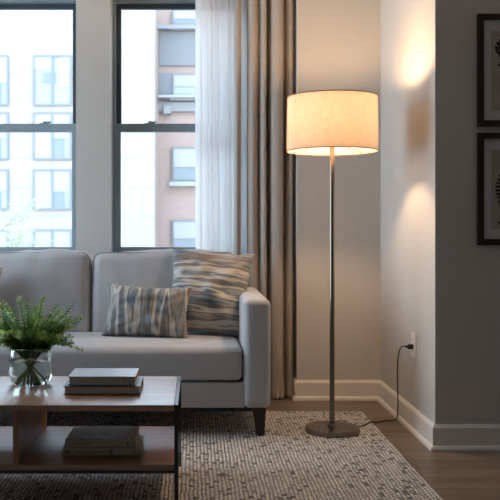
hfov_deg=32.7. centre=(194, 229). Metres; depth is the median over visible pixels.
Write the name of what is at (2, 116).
blind
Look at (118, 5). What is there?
window
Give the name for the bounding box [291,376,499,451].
baseboard
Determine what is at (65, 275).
cushion
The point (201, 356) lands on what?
seat cushion
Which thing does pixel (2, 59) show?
blind
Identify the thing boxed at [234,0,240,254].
curtain
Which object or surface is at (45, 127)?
window
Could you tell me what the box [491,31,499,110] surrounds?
print
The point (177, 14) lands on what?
blind
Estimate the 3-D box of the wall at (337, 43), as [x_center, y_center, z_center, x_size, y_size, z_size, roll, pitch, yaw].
[0.854,-0.350,4.970,0.567,2.600,0.440,0,0,0]
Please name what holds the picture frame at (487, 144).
attached to the wall at (440, 286)
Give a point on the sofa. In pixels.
(218, 372)
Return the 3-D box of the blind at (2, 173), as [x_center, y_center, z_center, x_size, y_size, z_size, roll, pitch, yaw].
[-10.391,-2.585,44.947,0.876,1.077,0.035,0,0,0]
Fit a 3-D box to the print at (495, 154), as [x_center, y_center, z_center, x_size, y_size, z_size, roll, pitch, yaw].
[1.415,-0.174,3.657,0.280,0.343,0.001,0,0,0]
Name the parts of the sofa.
rail, arm, leg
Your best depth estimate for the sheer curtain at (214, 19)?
4.89 m
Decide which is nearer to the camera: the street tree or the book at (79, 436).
the book at (79, 436)
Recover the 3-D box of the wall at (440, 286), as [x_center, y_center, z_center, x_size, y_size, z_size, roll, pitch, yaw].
[2.068,-0.350,4.210,2.063,2.600,1.080,0,0,0]
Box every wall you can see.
[76,0,112,257]
[293,0,380,379]
[381,0,499,423]
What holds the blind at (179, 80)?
hanging from the brick building at (175, 29)
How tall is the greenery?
0.336 m
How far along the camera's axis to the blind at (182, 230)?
47.74 m
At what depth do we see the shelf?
2.93 m
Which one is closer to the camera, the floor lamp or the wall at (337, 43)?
the floor lamp
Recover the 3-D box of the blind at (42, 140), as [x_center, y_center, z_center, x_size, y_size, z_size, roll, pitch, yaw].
[-8.032,-4.976,44.947,0.876,2.329,0.035,0,0,0]
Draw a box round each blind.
[0,57,5,82]
[0,114,5,137]
[0,171,5,190]
[0,231,5,246]
[35,57,50,69]
[35,114,50,157]
[35,171,50,207]
[35,231,69,246]
[53,114,69,137]
[53,171,69,190]
[59,57,69,86]
[174,11,194,18]
[174,75,194,86]
[174,149,194,166]
[174,222,195,238]
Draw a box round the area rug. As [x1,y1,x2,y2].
[0,411,442,499]
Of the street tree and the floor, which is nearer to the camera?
the floor
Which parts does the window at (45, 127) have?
sash, sash, frame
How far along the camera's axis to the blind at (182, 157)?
47.74 m
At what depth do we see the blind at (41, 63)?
44.93 m
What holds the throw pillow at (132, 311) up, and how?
on the sofa
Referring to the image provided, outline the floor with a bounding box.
[266,396,499,499]
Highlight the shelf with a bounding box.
[0,426,173,470]
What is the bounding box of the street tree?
[0,196,52,246]
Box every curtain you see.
[195,0,246,254]
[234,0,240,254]
[247,0,293,399]
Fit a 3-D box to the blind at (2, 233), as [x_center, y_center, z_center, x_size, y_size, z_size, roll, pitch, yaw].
[-10.879,0.592,44.947,1.853,1.077,0.035,0,0,0]
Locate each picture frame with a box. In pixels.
[476,14,499,126]
[476,133,499,244]
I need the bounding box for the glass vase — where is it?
[8,345,52,385]
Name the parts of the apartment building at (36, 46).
pane, pane, pane, dark pane, pane, dark pane, dark pane, pane, pane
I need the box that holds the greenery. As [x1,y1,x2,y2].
[0,294,83,351]
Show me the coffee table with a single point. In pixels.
(29, 446)
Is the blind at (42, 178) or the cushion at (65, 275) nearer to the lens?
the cushion at (65, 275)
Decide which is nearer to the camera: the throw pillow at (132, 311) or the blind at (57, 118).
the throw pillow at (132, 311)
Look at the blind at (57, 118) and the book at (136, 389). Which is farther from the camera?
the blind at (57, 118)
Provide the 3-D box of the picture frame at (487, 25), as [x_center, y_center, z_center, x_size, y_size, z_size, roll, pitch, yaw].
[1.415,-0.687,3.659,0.400,0.483,0.022,0,0,0]
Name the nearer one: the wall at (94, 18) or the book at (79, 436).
the book at (79, 436)
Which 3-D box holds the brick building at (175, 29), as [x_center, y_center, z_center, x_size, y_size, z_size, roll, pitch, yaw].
[10.857,-0.050,53.600,26.287,26.000,12.800,0,0,0]
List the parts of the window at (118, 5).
sash, sash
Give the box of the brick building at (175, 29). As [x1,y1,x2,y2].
[156,10,195,246]
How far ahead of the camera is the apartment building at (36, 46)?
45.00 m
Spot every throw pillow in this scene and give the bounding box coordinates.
[0,265,2,324]
[101,282,192,337]
[172,247,254,338]
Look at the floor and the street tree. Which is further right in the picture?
the floor
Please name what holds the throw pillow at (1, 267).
on the sofa
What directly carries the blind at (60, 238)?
hanging from the apartment building at (36, 46)
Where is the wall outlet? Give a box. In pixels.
[411,331,415,358]
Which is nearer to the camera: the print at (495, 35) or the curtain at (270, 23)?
the print at (495, 35)
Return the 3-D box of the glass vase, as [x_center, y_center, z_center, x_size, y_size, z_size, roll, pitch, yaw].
[-0.620,0.508,3.205,0.166,0.145,0.166,0,0,0]
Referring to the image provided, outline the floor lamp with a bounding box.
[286,90,412,437]
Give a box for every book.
[62,435,143,455]
[63,377,142,394]
[65,426,139,446]
[68,368,138,384]
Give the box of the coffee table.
[0,376,180,499]
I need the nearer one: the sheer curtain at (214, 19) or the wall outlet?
the wall outlet
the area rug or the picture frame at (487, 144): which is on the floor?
the area rug
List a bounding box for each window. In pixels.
[0,0,75,251]
[113,0,195,251]
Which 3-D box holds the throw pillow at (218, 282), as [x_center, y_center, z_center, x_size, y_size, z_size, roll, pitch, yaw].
[0.070,0.320,4.324,0.464,0.468,0.227,0,0,8]
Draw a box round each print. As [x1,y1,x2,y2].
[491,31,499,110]
[491,150,499,228]
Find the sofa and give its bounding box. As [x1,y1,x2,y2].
[0,249,270,435]
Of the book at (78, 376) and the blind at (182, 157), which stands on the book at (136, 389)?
the book at (78, 376)
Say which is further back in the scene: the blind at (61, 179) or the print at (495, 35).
the blind at (61, 179)
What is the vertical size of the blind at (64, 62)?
1.617 m
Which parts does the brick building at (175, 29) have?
bay panel, cornice, bay panel, sill, sill, sill, pane, pane, pane, pane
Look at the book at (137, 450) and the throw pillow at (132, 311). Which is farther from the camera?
the throw pillow at (132, 311)
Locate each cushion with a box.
[0,249,92,331]
[0,332,242,380]
[93,249,230,332]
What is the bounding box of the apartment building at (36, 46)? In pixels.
[0,10,155,246]

